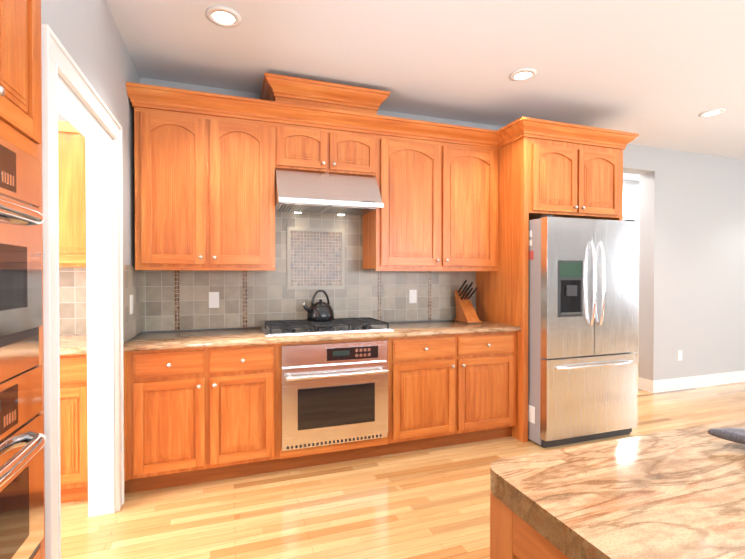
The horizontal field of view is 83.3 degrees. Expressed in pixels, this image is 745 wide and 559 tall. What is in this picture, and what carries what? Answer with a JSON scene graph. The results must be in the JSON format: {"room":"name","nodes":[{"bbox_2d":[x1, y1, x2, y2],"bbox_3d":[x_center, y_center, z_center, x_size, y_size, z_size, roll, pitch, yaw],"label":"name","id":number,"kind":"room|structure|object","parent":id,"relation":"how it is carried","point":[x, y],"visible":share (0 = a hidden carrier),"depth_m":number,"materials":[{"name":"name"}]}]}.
{"room":"kitchen","nodes":[
{"label":"kitchen","id":0,"kind":"room"},
{"bbox_2d":[41,0,139,420],"bbox_3d":[-0.435,-0.047,-0.777,0.120,2.740,8.000,0,1,-19],"label":"wall","id":1,"kind":"structure","parent":0,"point":[87,34],"depth_m":2.20,"materials":[{"name":"grey paint"}]},
{"bbox_2d":[41,23,123,558],"bbox_3d":[-1.339,0.214,1.899,0.152,2.166,1.047,0,1,-19],"label":"door frame","id":2,"kind":"structure","parent":1,"relation":"attached to","point":[104,260],"depth_m":2.27,"materials":[{"name":"white wood"}]},
{"bbox_2d":[58,77,744,380],"bbox_3d":[2.228,-0.097,4.457,11.750,2.740,0.180,0,1,-19],"label":"wall","id":3,"kind":"structure","parent":0,"point":[692,257],"depth_m":4.84,"materials":[{"name":"grey paint"}]},
{"bbox_2d":[58,120,85,267],"bbox_3d":[-1.960,-0.531,2.735,0.466,0.900,0.353,0,1,-19],"label":"upper cabinet","id":4,"kind":"object","parent":3,"relation":"attached to","point":[71,143],"depth_m":2.59,"materials":[{"name":"brown wood"}]},
{"bbox_2d":[131,85,222,268],"bbox_3d":[-1.343,-0.658,2.936,0.513,1.150,0.370,0,1,-19],"label":"upper cabinet","id":5,"kind":"object","parent":3,"relation":"attached to","point":[178,133],"depth_m":2.76,"materials":[{"name":"brown wood"}]},
{"bbox_2d":[223,97,278,268],"bbox_3d":[-0.994,-0.659,3.055,0.523,1.150,0.370,0,1,-19],"label":"upper cabinet","id":6,"kind":"object","parent":3,"relation":"attached to","point":[250,211],"depth_m":2.91,"materials":[{"name":"brown wood"}]},
{"bbox_2d":[275,93,386,216],"bbox_3d":[-0.361,-0.882,3.187,0.762,0.705,0.527,0,1,-19],"label":"upper cabinet","id":7,"kind":"object","parent":3,"relation":"attached to","point":[331,156],"depth_m":3.07,"materials":[{"name":"brown wood"}]},
{"bbox_2d":[275,168,383,216],"bbox_3d":[-0.360,-0.660,3.188,0.754,0.276,0.528,0,1,-19],"label":"range hood","id":8,"kind":"object","parent":7,"relation":"attached to","point":[299,192],"depth_m":3.04,"materials":[{"name":"silver metal"}]},
{"bbox_2d":[359,117,450,272],"bbox_3d":[0.272,-0.663,3.489,0.631,1.150,0.370,0,1,-19],"label":"upper cabinet","id":9,"kind":"object","parent":3,"relation":"attached to","point":[413,234],"depth_m":3.32,"materials":[{"name":"brown wood"}]},
{"bbox_2d":[435,125,502,272],"bbox_3d":[0.727,-0.664,3.645,0.631,1.150,0.370,0,1,-19],"label":"upper cabinet","id":10,"kind":"object","parent":3,"relation":"attached to","point":[476,154],"depth_m":3.50,"materials":[{"name":"brown wood"}]},
{"bbox_2d":[503,118,586,224],"bbox_3d":[1.377,-0.885,3.692,0.534,0.710,0.698,0,1,-19],"label":"upper cabinet","id":11,"kind":"object","parent":3,"relation":"attached to","point":[545,162],"depth_m":3.36,"materials":[{"name":"brown wood"}]},
{"bbox_2d":[575,126,622,220],"bbox_3d":[1.765,-0.886,3.825,0.534,0.710,0.698,0,1,-19],"label":"upper cabinet","id":12,"kind":"object","parent":3,"relation":"attached to","point":[604,146],"depth_m":3.52,"materials":[{"name":"brown wood"}]},
{"bbox_2d":[638,377,650,390],"bbox_3d":[5.426,1.192,5.639,4.940,0.140,0.041,0,1,-19],"label":"baseboard","id":13,"kind":"structure","parent":3,"relation":"attached to","point":[643,384],"depth_m":4.80,"materials":[{"name":"white wood"}]},
{"bbox_2d":[677,350,681,360],"bbox_3d":[3.531,0.872,4.812,0.070,0.115,0.009,0,1,-19],"label":"outlet","id":14,"kind":"object","parent":3,"relation":"attached to","point":[679,354],"visible":1,"depth_m":4.80,"materials":[{"name":"white plastic"}]},
{"bbox_2d":[650,370,744,392],"bbox_3d":[5.466,1.193,5.491,4.920,0.140,0.016,0,1,-19],"label":"baseboard","id":15,"kind":"structure","parent":3,"relation":"attached to","point":[657,386],"depth_m":4.91,"materials":[{"name":"white wood"}]},
{"bbox_2d":[61,362,744,558],"bbox_3d":[2.443,1.327,1.913,13.000,0.060,11.200,0,1,-19],"label":"floor","id":16,"kind":"structure","parent":0,"point":[432,503],"depth_m":2.36,"materials":[{"name":"brown wood"}]},
{"bbox_2d":[0,0,45,558],"bbox_3d":[-1.231,0.056,0.970,0.667,2.500,0.760,0,1,-19],"label":"tall cabinet","id":17,"kind":"object","parent":16,"relation":"on","point":[22,492],"visible":1,"depth_m":1.24,"materials":[{"name":"brown wood"}]},
{"bbox_2d":[60,356,87,502],"bbox_3d":[-1.917,0.855,2.622,0.466,0.870,0.618,0,1,-19],"label":"base cabinet","id":18,"kind":"object","parent":16,"relation":"on","point":[73,369],"depth_m":2.38,"materials":[{"name":"brown wood"}]},
{"bbox_2d":[60,332,86,355],"bbox_3d":[-2.443,0.401,2.428,1.585,0.038,0.637,0,1,-19],"label":"countertop","id":19,"kind":"structure","parent":18,"relation":"on","point":[74,343],"depth_m":2.46,"materials":[{"name":"beige stone"}]},
{"bbox_2d":[124,345,222,493],"bbox_3d":[-1.314,0.854,2.817,0.539,0.870,0.642,0,1,-19],"label":"base cabinet","id":20,"kind":"object","parent":16,"relation":"on","point":[173,398],"depth_m":2.55,"materials":[{"name":"brown wood"}]},
{"bbox_2d":[124,317,522,348],"bbox_3d":[-0.248,0.403,3.172,2.788,0.055,0.652,0,1,-19],"label":"countertop","id":21,"kind":"structure","parent":20,"relation":"on","point":[150,338],"depth_m":2.93,"materials":[{"name":"beige stone"}]},
{"bbox_2d":[260,317,393,336],"bbox_3d":[-0.353,0.345,3.139,0.910,0.058,0.500,0,1,-19],"label":"cooktop","id":22,"kind":"object","parent":21,"relation":"in","point":[329,326],"depth_m":3.01,"materials":[{"name":"black metal"}]},
{"bbox_2d":[302,290,333,321],"bbox_3d":[-0.423,0.196,3.220,0.257,0.238,0.208,0,1,-19],"label":"kettle","id":23,"kind":"object","parent":22,"relation":"on","point":[320,311],"depth_m":3.16,"materials":[{"name":"black metal"}]},
{"bbox_2d":[219,341,282,478],"bbox_3d":[-0.950,0.852,2.941,0.498,0.870,0.642,0,1,-19],"label":"base cabinet","id":24,"kind":"object","parent":16,"relation":"on","point":[250,372],"depth_m":2.69,"materials":[{"name":"brown wood"}]},
{"bbox_2d":[279,337,394,469],"bbox_3d":[-0.343,0.850,3.149,0.786,0.870,0.642,0,1,-19],"label":"base cabinet","id":25,"kind":"object","parent":16,"relation":"on","point":[321,456],"depth_m":2.95,"materials":[{"name":"brown wood"}]},
{"bbox_2d":[279,341,390,456],"bbox_3d":[-0.294,0.778,3.007,0.738,0.687,0.347,0,1,-19],"label":"oven","id":26,"kind":"object","parent":25,"relation":"in","point":[333,394],"depth_m":2.84,"materials":[{"name":"silver metal"}]},
{"bbox_2d":[395,333,470,453],"bbox_3d":[0.318,0.848,3.375,0.611,0.870,0.642,0,1,-19],"label":"base cabinet","id":27,"kind":"object","parent":16,"relation":"on","point":[433,370],"depth_m":3.12,"materials":[{"name":"brown wood"}]},
{"bbox_2d":[471,329,522,441],"bbox_3d":[0.775,0.847,3.532,0.623,0.870,0.642,0,1,-19],"label":"base cabinet","id":28,"kind":"object","parent":16,"relation":"on","point":[496,358],"depth_m":3.30,"materials":[{"name":"brown wood"}]},
{"bbox_2d":[490,490,577,558],"bbox_3d":[1.455,0.878,0.788,2.214,0.858,1.020,0,1,-19],"label":"kitchen island","id":29,"kind":"object","parent":16,"relation":"on","point":[513,535],"depth_m":0.81,"materials":[{"name":"brown wood"}]},
{"bbox_2d":[490,418,744,558],"bbox_3d":[1.504,0.424,0.658,2.236,0.050,1.300,0,1,-19],"label":"island countertop","id":30,"kind":"structure","parent":29,"relation":"on","point":[678,493],"depth_m":0.78,"materials":[{"name":"beige stone"}]},
{"bbox_2d":[528,215,637,447],"bbox_3d":[1.611,0.395,3.649,0.919,1.772,0.890,0,1,-19],"label":"fridge","id":31,"kind":"object","parent":16,"relation":"on","point":[583,331],"visible":0.83,"depth_m":3.26,"materials":[{"name":"silver metal"}]},
{"bbox_2d":[105,0,744,180],"bbox_3d":[2.443,-1.483,1.886,13.000,0.080,11.200,0,1,-19],"label":"ceiling","id":32,"kind":"structure","parent":0,"point":[663,74],"depth_m":2.71,"materials":[{"name":"white paint"}]},
{"bbox_2d":[205,6,241,26],"bbox_3d":[-0.818,-1.440,2.303,0.187,0.011,0.187,0,1,-25],"label":"recessed light","id":33,"kind":"object","parent":32,"relation":"in","point":[223,16],"depth_m":2.30,"materials":[{"name":"white"}]},
{"bbox_2d":[509,68,536,80],"bbox_3d":[1.068,-1.447,2.969,0.187,0.011,0.187,0,1,32],"label":"recessed light","id":34,"kind":"object","parent":32,"relation":"in","point":[524,74],"depth_m":2.96,"materials":[{"name":"white"}]},
{"bbox_2d":[698,108,725,116],"bbox_3d":[2.966,-1.453,3.662,0.187,0.011,0.187,0,1,-25],"label":"recessed light","id":35,"kind":"object","parent":32,"relation":"in","point":[713,112],"depth_m":3.65,"materials":[{"name":"white"}]},
{"bbox_2d":[623,180,639,208],"bbox_3d":[3.817,-0.115,6.344,7.520,2.740,0.120,0,1,-19],"label":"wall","id":36,"kind":"structure","parent":0,"point":[631,194],"depth_m":6.28,"materials":[{"name":"white paint"}]},
{"bbox_2d":[623,208,638,361],"bbox_3d":[3.993,0.098,6.327,1.520,2.315,0.028,0,1,-19],"label":"window","id":37,"kind":"structure","parent":36,"relation":"in","point":[630,214],"depth_m":6.32,"materials":[{"name":"white"}]}
]}

